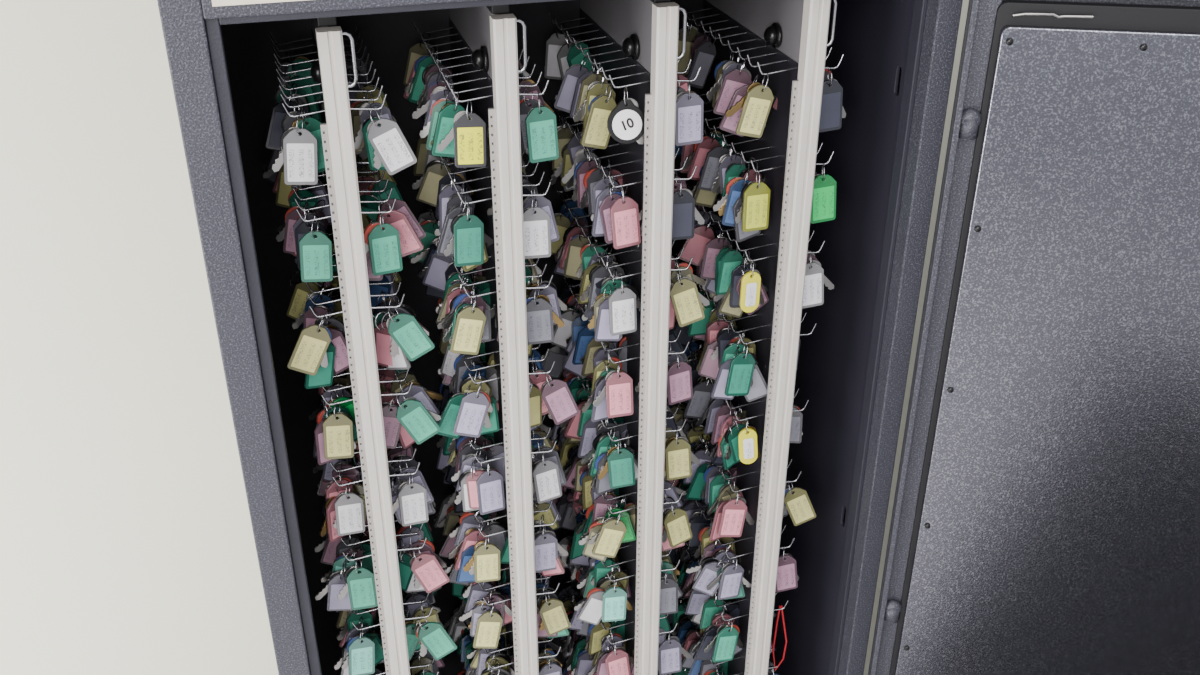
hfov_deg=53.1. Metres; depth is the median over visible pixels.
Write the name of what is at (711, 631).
tag
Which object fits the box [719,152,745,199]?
tag
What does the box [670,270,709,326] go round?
tag
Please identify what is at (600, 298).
tag
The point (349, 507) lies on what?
tag
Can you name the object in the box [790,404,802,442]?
tag
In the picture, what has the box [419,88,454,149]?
tag
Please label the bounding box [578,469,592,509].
tag
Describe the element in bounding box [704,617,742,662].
tag
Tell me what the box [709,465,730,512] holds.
tag
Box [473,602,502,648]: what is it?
tag
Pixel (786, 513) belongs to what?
tag
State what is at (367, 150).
tag
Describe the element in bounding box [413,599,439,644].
tag
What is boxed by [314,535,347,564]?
tag
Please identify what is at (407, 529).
tag
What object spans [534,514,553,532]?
tag
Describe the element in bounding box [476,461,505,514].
tag
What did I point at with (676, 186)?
tag
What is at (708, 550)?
tag
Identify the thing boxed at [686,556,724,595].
tag
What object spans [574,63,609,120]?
tag
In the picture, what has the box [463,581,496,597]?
tag
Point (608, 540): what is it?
tag
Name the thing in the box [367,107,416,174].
tag
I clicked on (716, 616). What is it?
tag
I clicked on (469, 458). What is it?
tag
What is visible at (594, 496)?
tag
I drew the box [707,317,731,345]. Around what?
tag
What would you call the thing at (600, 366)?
tag
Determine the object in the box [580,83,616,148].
tag
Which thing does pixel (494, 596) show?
tag
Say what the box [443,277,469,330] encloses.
tag
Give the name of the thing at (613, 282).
tag
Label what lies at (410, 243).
tag
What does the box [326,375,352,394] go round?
tag
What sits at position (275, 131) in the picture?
tag
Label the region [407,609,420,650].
tag
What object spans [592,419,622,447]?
tag
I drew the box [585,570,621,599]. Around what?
tag
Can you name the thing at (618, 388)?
tag
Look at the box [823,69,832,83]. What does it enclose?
tag
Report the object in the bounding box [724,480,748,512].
tag
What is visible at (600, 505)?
tag
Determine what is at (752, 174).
tag
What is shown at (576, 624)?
tag
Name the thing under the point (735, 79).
tag
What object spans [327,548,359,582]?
tag
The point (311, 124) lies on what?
tag
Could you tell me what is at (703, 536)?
tag
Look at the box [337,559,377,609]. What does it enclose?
tag
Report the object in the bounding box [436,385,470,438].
tag
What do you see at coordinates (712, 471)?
tag
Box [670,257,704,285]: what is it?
tag
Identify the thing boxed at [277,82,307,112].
tag
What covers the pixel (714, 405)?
tag
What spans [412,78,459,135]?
key
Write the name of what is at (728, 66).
tag
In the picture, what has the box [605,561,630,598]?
tag
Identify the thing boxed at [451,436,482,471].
tag
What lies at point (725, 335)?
tag
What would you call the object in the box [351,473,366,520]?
tag
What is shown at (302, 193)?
tag
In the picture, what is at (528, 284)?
tag
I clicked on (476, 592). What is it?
tag
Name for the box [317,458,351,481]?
tag
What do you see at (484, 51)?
key rack
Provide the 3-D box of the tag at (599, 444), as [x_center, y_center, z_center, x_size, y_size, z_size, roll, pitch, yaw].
[0.003,0.133,1.368,0.048,0.066,0.018,-15,33,-25]
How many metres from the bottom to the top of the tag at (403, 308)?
0.065 m
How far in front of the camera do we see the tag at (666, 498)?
1.43 m
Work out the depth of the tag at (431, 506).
1.35 m
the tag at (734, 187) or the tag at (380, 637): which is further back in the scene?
the tag at (380, 637)
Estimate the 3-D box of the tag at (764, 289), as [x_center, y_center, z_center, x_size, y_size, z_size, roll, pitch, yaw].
[0.167,-0.055,1.317,0.046,0.063,0.017,-21,36,-33]
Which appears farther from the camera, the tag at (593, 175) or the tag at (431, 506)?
the tag at (431, 506)
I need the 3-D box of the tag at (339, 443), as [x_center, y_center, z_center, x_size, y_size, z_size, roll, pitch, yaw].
[-0.269,0.095,1.229,0.034,0.065,0.016,-14,32,-23]
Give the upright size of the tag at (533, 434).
0.065 m
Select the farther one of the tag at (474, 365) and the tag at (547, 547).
the tag at (547, 547)
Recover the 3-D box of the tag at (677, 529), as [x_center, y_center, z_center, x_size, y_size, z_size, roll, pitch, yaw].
[0.091,0.219,1.421,0.038,0.066,0.017,-18,34,-29]
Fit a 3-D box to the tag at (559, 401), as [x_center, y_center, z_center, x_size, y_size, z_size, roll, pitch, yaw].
[-0.044,0.062,1.287,0.041,0.065,0.018,-13,32,-21]
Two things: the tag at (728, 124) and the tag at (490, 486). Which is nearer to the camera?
the tag at (728, 124)
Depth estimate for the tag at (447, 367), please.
1.37 m
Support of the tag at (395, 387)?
hanging from the key rack at (328, 70)
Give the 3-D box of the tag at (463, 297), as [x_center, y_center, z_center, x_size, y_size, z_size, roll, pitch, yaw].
[-0.139,-0.023,1.234,0.047,0.066,0.017,-18,34,-28]
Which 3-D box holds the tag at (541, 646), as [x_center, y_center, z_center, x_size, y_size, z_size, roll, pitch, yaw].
[-0.073,0.400,1.529,0.037,0.064,0.018,-6,30,-11]
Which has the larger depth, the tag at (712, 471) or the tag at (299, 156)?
the tag at (712, 471)
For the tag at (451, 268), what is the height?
0.064 m
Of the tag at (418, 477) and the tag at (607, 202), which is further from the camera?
the tag at (418, 477)
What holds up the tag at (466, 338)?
hanging from the key rack at (484, 51)
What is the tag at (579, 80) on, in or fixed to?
hanging from the key rack at (635, 42)
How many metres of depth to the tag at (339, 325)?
1.20 m
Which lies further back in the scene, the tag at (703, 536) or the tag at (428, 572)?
the tag at (703, 536)
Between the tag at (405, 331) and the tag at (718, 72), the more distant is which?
the tag at (718, 72)
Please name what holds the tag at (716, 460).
hanging from the key rack at (786, 40)
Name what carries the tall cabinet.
on the floor
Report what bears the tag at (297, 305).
hanging from the key rack at (328, 70)
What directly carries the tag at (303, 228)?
hanging from the key rack at (328, 70)
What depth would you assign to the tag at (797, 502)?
1.45 m
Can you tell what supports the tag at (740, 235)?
hanging from the key rack at (786, 40)
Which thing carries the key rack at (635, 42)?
hanging from the tall cabinet
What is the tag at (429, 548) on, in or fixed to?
hanging from the key rack at (328, 70)
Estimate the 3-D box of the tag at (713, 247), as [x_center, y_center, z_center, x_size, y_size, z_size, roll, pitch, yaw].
[0.136,-0.096,1.381,0.041,0.065,0.015,-11,31,-19]
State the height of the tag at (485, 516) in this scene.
0.065 m
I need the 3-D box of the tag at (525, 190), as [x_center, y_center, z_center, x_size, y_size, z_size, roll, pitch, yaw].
[-0.091,-0.134,1.223,0.048,0.065,0.018,-8,30,-14]
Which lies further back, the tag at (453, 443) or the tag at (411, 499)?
the tag at (453, 443)
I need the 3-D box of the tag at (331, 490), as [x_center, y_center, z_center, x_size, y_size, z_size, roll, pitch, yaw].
[-0.281,0.171,1.301,0.018,0.066,0.040,19,34,29]
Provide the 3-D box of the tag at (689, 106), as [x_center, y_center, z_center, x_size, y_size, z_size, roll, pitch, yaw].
[0.084,-0.218,1.168,0.042,0.065,0.017,-16,33,-25]
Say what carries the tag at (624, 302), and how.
hanging from the key rack at (635, 42)
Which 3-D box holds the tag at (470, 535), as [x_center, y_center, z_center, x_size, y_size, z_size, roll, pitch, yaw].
[-0.150,0.242,1.377,0.047,0.064,0.017,-18,34,-28]
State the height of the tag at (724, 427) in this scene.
0.066 m
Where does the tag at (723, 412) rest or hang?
hanging from the key rack at (786, 40)
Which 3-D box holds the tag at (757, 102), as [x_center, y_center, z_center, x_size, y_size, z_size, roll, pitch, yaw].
[0.149,-0.226,1.182,0.049,0.065,0.018,-14,33,-24]
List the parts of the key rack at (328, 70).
knob, hook panel, plate, handle, slotted rail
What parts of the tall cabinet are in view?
slide rail, slide rail, slide rail, panel, door, panel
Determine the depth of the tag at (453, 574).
1.51 m
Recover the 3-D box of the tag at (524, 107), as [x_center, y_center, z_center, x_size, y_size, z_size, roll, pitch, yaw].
[-0.068,-0.209,1.155,0.043,0.066,0.017,-3,30,-4]
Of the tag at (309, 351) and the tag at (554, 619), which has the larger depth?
the tag at (554, 619)
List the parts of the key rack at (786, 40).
hook panel, plate, slotted rail, knob, handle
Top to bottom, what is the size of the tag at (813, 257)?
0.065 m
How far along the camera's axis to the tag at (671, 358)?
1.33 m
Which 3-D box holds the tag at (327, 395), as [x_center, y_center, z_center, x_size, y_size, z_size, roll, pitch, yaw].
[-0.278,0.068,1.276,0.031,0.064,0.016,-13,32,-22]
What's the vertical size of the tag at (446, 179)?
0.065 m
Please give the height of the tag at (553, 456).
0.065 m
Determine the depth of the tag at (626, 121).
1.15 m
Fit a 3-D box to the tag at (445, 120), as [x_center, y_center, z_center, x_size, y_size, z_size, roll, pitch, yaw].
[-0.142,-0.199,1.134,0.039,0.066,0.018,-16,33,-27]
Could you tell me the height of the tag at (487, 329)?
0.064 m
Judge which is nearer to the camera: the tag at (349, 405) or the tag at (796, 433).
the tag at (349, 405)
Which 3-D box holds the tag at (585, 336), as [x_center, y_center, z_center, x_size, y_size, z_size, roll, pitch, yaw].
[-0.014,0.005,1.388,0.036,0.065,0.017,-18,34,-29]
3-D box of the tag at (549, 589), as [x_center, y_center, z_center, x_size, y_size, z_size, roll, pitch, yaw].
[-0.071,0.323,1.458,0.041,0.065,0.018,-3,30,-5]
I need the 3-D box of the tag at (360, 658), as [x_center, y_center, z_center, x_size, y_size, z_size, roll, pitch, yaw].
[-0.277,0.361,1.374,0.040,0.065,0.017,-18,34,-28]
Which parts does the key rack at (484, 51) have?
plate, knob, hook panel, slotted rail, handle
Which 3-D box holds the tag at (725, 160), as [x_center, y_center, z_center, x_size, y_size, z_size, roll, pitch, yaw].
[0.141,-0.180,1.304,0.039,0.065,0.016,-13,32,-21]
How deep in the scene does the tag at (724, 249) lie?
1.35 m
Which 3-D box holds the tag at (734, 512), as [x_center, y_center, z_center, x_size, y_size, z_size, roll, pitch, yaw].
[0.163,0.210,1.436,0.047,0.066,0.016,-15,33,-25]
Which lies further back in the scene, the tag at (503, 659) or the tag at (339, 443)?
the tag at (503, 659)
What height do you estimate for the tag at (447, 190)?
0.065 m
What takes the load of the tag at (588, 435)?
hanging from the key rack at (635, 42)
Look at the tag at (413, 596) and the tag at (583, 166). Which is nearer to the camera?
the tag at (583, 166)
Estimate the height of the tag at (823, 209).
0.065 m
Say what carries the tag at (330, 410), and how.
hanging from the key rack at (328, 70)
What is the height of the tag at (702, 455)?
0.065 m
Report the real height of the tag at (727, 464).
0.066 m
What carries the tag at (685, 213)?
hanging from the key rack at (635, 42)
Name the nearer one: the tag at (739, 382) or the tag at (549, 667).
the tag at (739, 382)
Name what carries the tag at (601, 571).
hanging from the key rack at (635, 42)
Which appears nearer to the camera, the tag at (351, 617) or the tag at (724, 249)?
the tag at (724, 249)
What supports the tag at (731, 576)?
hanging from the key rack at (786, 40)
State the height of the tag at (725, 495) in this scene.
0.065 m
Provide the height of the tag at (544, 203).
0.066 m
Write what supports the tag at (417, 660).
hanging from the key rack at (328, 70)
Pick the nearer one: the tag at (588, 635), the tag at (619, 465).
the tag at (619, 465)
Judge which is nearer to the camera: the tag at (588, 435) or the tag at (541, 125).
the tag at (541, 125)
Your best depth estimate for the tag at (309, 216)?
1.17 m
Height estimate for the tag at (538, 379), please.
0.065 m
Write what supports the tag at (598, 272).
hanging from the key rack at (635, 42)
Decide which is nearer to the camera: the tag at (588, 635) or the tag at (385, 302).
the tag at (385, 302)
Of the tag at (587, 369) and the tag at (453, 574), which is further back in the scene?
the tag at (453, 574)
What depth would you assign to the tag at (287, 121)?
1.12 m
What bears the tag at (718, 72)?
hanging from the key rack at (786, 40)
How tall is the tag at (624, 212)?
0.065 m
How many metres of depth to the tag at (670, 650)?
1.51 m
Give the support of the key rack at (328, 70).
hanging from the tall cabinet
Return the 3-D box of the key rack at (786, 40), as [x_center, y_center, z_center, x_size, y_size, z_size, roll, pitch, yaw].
[0.165,0.103,1.517,0.093,1.130,0.301,-8,30,-14]
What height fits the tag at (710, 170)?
0.065 m
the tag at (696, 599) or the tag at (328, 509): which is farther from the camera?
the tag at (696, 599)
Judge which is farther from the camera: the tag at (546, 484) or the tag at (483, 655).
the tag at (483, 655)
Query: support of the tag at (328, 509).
hanging from the key rack at (328, 70)
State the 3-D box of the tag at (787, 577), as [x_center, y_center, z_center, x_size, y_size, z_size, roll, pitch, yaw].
[0.233,0.288,1.503,0.037,0.065,0.018,-8,30,-13]
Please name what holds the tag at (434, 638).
hanging from the key rack at (328, 70)
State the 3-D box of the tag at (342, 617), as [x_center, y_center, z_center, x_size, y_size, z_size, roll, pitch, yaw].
[-0.297,0.325,1.438,0.041,0.064,0.017,-25,38,-37]
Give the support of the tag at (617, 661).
hanging from the key rack at (635, 42)
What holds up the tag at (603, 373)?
hanging from the key rack at (635, 42)
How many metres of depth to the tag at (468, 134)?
1.12 m
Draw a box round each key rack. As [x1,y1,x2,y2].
[269,18,438,674]
[412,6,560,674]
[548,0,700,674]
[670,0,843,674]
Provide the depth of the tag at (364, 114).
1.14 m
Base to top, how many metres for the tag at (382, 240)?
0.064 m
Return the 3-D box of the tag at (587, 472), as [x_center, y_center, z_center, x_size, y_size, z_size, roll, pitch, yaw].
[0.003,0.141,1.392,0.017,0.065,0.041,24,38,36]
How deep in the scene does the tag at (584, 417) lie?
1.44 m
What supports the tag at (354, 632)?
hanging from the key rack at (328, 70)
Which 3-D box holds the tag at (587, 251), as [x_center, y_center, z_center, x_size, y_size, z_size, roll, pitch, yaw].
[-0.008,-0.085,1.341,0.038,0.065,0.018,0,30,0]
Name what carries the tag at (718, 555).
hanging from the key rack at (786, 40)
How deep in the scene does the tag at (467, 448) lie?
1.35 m
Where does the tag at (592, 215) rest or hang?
hanging from the key rack at (635, 42)
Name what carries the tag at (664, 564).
hanging from the key rack at (635, 42)
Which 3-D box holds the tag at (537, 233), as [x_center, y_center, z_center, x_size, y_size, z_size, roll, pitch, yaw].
[-0.065,-0.110,1.180,0.031,0.064,0.018,-8,30,-13]
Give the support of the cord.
hanging from the key rack at (786, 40)
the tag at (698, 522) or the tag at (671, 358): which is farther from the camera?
the tag at (698, 522)
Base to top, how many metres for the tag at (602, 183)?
0.064 m
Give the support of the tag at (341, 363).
hanging from the key rack at (328, 70)
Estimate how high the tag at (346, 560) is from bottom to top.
0.066 m
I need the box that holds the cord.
[772,605,786,670]
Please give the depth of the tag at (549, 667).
1.47 m
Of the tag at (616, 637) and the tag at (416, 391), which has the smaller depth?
the tag at (416, 391)
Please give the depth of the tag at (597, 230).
1.22 m
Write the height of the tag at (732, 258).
0.065 m
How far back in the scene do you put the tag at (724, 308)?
1.34 m
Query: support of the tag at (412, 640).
hanging from the key rack at (328, 70)
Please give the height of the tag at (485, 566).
0.065 m
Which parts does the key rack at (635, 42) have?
hook panel, plate, knob, slotted rail, handle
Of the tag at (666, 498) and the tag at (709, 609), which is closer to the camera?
the tag at (666, 498)
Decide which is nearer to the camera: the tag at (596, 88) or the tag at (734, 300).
the tag at (596, 88)
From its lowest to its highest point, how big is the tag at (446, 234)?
0.065 m
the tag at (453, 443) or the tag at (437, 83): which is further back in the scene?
the tag at (453, 443)
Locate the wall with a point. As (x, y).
(127, 543)
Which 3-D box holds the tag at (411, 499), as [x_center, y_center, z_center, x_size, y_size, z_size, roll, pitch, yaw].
[-0.208,0.175,1.292,0.043,0.064,0.017,-16,33,-26]
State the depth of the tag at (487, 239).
1.21 m
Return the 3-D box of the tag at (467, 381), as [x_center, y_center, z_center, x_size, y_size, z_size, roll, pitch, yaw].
[-0.138,0.063,1.286,0.047,0.066,0.017,-9,31,-15]
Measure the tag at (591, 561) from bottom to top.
0.065 m
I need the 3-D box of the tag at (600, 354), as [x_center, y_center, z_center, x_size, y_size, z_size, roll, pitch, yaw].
[0.004,0.029,1.344,0.030,0.064,0.018,-17,34,-27]
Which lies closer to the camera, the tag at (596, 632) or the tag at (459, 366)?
the tag at (459, 366)
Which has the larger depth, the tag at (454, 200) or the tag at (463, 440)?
the tag at (463, 440)
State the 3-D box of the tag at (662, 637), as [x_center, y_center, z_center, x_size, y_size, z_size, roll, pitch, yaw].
[0.065,0.390,1.536,0.045,0.065,0.017,-16,33,-26]
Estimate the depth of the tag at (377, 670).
1.47 m
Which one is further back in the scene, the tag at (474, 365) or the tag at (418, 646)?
the tag at (418, 646)
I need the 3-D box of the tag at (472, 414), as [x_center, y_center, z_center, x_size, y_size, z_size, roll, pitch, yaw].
[-0.134,0.077,1.260,0.043,0.065,0.015,-18,34,-28]
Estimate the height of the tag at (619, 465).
0.065 m
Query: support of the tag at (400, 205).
hanging from the key rack at (328, 70)
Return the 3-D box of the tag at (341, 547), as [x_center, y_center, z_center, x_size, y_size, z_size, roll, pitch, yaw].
[-0.283,0.245,1.374,0.041,0.065,0.018,-19,35,-30]
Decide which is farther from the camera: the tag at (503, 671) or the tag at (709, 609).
the tag at (709, 609)
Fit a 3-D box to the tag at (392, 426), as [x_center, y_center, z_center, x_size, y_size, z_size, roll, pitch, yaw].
[-0.227,0.091,1.262,0.042,0.065,0.018,-8,30,-14]
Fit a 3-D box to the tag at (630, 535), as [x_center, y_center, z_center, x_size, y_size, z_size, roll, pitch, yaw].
[0.024,0.220,1.427,0.040,0.066,0.017,-4,30,-7]
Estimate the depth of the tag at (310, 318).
1.22 m
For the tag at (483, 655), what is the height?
0.065 m
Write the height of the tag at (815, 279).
0.065 m
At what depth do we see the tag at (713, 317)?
1.42 m
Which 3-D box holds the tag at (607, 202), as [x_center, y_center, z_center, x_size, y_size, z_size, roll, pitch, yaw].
[0.018,-0.129,1.223,0.044,0.066,0.016,-21,36,-32]
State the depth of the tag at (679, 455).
1.37 m
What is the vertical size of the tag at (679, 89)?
0.065 m
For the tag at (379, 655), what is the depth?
1.41 m
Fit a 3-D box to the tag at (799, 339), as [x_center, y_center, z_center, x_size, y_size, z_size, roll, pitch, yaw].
[0.212,0.016,1.373,0.051,0.064,0.018,-17,34,-30]
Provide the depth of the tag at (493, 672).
1.46 m
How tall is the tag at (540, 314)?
0.065 m
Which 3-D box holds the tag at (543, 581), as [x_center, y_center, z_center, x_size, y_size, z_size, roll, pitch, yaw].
[-0.084,0.304,1.475,0.036,0.065,0.018,-3,30,-6]
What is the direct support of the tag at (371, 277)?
hanging from the key rack at (328, 70)
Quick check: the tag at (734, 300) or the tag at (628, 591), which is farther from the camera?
the tag at (628, 591)
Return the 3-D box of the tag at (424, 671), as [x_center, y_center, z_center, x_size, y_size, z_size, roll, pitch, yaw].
[-0.211,0.424,1.467,0.030,0.064,0.018,-6,30,-10]
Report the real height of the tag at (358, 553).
0.062 m
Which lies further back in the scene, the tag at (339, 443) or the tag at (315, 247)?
the tag at (339, 443)
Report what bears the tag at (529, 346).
hanging from the key rack at (484, 51)
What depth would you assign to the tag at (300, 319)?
1.24 m
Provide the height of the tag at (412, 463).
0.064 m
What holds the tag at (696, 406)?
hanging from the key rack at (786, 40)
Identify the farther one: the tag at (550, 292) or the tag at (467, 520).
the tag at (467, 520)
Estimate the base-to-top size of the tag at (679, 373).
0.065 m
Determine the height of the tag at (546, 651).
0.065 m
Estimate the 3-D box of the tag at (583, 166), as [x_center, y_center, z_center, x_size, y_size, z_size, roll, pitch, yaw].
[-0.014,-0.171,1.288,0.033,0.064,0.016,-21,35,-32]
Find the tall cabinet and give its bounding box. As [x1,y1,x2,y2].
[157,0,1199,674]
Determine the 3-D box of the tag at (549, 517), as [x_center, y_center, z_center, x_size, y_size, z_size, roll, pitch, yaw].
[-0.069,0.212,1.432,0.016,0.065,0.039,26,39,38]
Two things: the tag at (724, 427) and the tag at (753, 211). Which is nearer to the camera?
the tag at (753, 211)
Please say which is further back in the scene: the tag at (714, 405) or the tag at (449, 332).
the tag at (714, 405)
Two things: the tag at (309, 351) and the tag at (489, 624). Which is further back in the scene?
the tag at (489, 624)
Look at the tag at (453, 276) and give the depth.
1.27 m
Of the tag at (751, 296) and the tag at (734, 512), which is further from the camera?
the tag at (734, 512)
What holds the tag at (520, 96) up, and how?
hanging from the key rack at (484, 51)
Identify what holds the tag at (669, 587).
hanging from the key rack at (635, 42)
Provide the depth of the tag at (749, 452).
1.39 m
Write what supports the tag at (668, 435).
hanging from the key rack at (635, 42)
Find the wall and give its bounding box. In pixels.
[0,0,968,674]
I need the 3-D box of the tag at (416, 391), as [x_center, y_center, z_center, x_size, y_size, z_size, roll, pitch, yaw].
[-0.192,0.066,1.278,0.050,0.064,0.016,-19,35,-30]
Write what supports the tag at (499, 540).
hanging from the key rack at (484, 51)
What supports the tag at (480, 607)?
hanging from the key rack at (484, 51)
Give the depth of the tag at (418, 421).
1.25 m
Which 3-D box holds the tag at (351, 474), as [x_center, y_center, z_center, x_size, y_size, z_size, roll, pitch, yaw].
[-0.285,0.157,1.324,0.039,0.064,0.018,-6,30,-10]
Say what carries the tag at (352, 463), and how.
hanging from the key rack at (328, 70)
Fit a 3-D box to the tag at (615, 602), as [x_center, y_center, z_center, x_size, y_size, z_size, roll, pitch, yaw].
[0.021,0.317,1.452,0.039,0.065,0.015,-17,34,-27]
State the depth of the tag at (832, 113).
1.20 m
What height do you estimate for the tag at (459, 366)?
0.065 m
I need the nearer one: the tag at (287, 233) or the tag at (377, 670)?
the tag at (287, 233)
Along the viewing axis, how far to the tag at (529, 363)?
1.32 m
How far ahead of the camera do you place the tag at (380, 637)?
1.43 m
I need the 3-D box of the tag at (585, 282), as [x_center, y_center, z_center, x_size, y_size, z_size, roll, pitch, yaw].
[-0.003,-0.064,1.324,0.041,0.065,0.019,-14,32,-23]
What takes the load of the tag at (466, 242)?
hanging from the key rack at (484, 51)
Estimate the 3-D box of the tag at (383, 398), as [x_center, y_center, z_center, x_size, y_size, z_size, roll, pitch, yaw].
[-0.228,0.075,1.291,0.016,0.065,0.038,21,36,33]
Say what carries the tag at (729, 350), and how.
hanging from the key rack at (786, 40)
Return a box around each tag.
[265,88,302,150]
[272,115,317,184]
[276,197,310,254]
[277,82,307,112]
[279,98,310,153]
[285,185,318,222]
[286,282,323,322]
[287,315,331,375]
[292,106,325,172]
[292,282,333,328]
[293,202,323,245]
[295,209,326,269]
[299,220,332,281]
[304,295,332,327]
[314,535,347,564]
[315,307,344,336]
[317,400,357,441]
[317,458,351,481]
[318,319,348,374]
[320,487,344,541]
[323,377,350,407]
[323,403,355,459]
[325,458,359,491]
[325,469,352,500]
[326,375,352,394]
[326,391,355,421]
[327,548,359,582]
[333,482,364,535]
[336,534,364,557]
[336,610,348,627]
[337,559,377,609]
[337,609,372,639]
[338,560,351,575]
[341,616,368,656]
[341,627,374,674]
[345,538,363,562]
[351,456,356,466]
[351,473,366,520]
[354,91,392,148]
[358,627,383,665]
[360,105,385,169]
[363,219,382,280]
[364,212,402,275]
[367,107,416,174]
[367,623,384,663]
[369,666,382,674]
[373,290,396,315]
[377,199,423,256]
[378,189,425,239]
[380,389,398,405]
[381,615,419,660]
[382,296,429,335]
[382,395,401,448]
[386,305,434,360]
[390,370,426,396]
[390,448,418,470]
[392,472,428,526]
[394,459,433,503]
[396,392,440,443]
[396,525,423,550]
[398,377,442,413]
[403,592,430,616]
[407,532,446,567]
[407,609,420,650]
[409,651,432,674]
[410,546,449,592]
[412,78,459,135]
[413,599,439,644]
[415,615,456,659]
[417,663,435,674]
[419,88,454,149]
[425,70,456,117]
[427,501,435,514]
[431,91,468,157]
[435,163,466,217]
[435,195,470,256]
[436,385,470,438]
[437,100,486,167]
[438,172,466,233]
[439,266,471,308]
[440,345,459,378]
[442,284,485,337]
[442,292,476,349]
[443,202,483,266]
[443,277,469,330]
[444,553,470,585]
[445,262,472,281]
[446,182,474,213]
[447,435,461,455]
[448,520,487,569]
[449,296,485,354]
[449,354,479,393]
[449,510,485,545]
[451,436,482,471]
[451,448,486,490]
[453,382,490,437]
[459,369,492,411]
[459,437,485,468]
[459,596,491,636]
[462,210,492,271]
[462,355,485,379]
[463,534,500,582]
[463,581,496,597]
[464,581,493,612]
[465,510,489,522]
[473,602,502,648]
[475,286,490,341]
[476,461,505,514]
[476,645,501,674]
[481,585,511,625]
[482,514,506,553]
[485,648,514,674]
[487,78,522,136]
[487,175,530,214]
[488,659,509,674]
[488,664,505,674]
[519,87,543,152]
[523,185,559,242]
[523,196,550,258]
[525,93,558,162]
[526,272,532,297]
[526,289,563,344]
[527,274,566,324]
[528,344,532,355]
[528,351,538,372]
[529,362,551,414]
[531,430,542,447]
[531,437,566,485]
[532,452,561,503]
[533,500,558,529]
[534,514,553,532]
[534,523,567,572]
[535,572,545,583]
[536,581,557,604]
[538,638,550,653]
[538,644,561,666]
[539,591,570,635]
[539,654,561,674]
[541,371,578,424]
[569,61,596,117]
[569,598,585,630]
[571,151,600,207]
[572,325,594,364]
[573,70,615,130]
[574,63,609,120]
[576,236,606,277]
[577,403,592,436]
[577,418,600,457]
[578,252,605,303]
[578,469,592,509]
[579,158,611,214]
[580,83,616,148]
[580,256,615,310]
[581,337,608,375]
[581,425,619,475]
[584,620,610,654]
[585,557,612,577]
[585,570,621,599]
[586,431,607,479]
[586,619,610,641]
[588,284,622,338]
[588,510,626,557]
[590,557,617,587]
[591,176,619,236]
[591,182,627,220]
[591,269,638,311]
[591,349,621,400]
[591,487,614,504]
[591,491,618,523]
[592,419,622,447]
[593,167,620,209]
[593,341,616,370]
[593,362,633,417]
[597,627,626,660]
[598,438,635,488]
[599,183,624,243]
[599,360,616,376]
[602,578,632,621]
[605,499,635,542]
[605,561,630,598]
[605,641,633,674]
[607,86,644,144]
[609,277,640,335]
[610,186,641,248]
[632,627,665,654]
[658,630,691,674]
[660,571,677,614]
[661,556,672,574]
[662,501,692,547]
[663,488,675,508]
[664,429,699,480]
[665,419,675,442]
[667,353,692,404]
[668,340,682,363]
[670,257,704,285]
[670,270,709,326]
[672,179,704,239]
[673,171,686,194]
[675,80,703,145]
[676,75,685,94]
[683,378,712,418]
[683,442,712,483]
[685,589,711,614]
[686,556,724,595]
[689,505,712,546]
[691,618,721,660]
[694,519,712,557]
[696,398,727,434]
[698,136,729,190]
[699,592,724,628]
[700,228,729,279]
[700,465,724,504]
[702,539,724,559]
[703,606,734,634]
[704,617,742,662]
[706,54,746,98]
[706,555,743,599]
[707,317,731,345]
[707,476,738,515]
[708,49,734,107]
[709,301,736,328]
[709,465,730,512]
[710,416,740,464]
[711,143,744,193]
[711,319,739,367]
[711,399,734,444]
[713,58,751,115]
[713,168,750,226]
[713,283,742,317]
[713,542,737,563]
[715,237,732,291]
[716,239,742,294]
[716,406,741,456]
[717,489,754,536]
[718,422,734,469]
[719,75,758,136]
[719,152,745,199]
[720,334,748,364]
[724,342,755,395]
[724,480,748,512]
[726,73,773,137]
[729,253,755,307]
[732,183,760,241]
[734,170,770,231]
[735,265,768,314]
[738,417,759,463]
[739,157,760,181]
[740,259,763,312]
[765,339,800,370]
[776,546,798,591]
[782,480,815,525]
[783,483,788,516]
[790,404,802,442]
[802,253,833,308]
[806,250,817,262]
[810,163,836,223]
[819,68,845,132]
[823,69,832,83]
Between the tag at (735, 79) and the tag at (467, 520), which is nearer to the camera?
the tag at (735, 79)

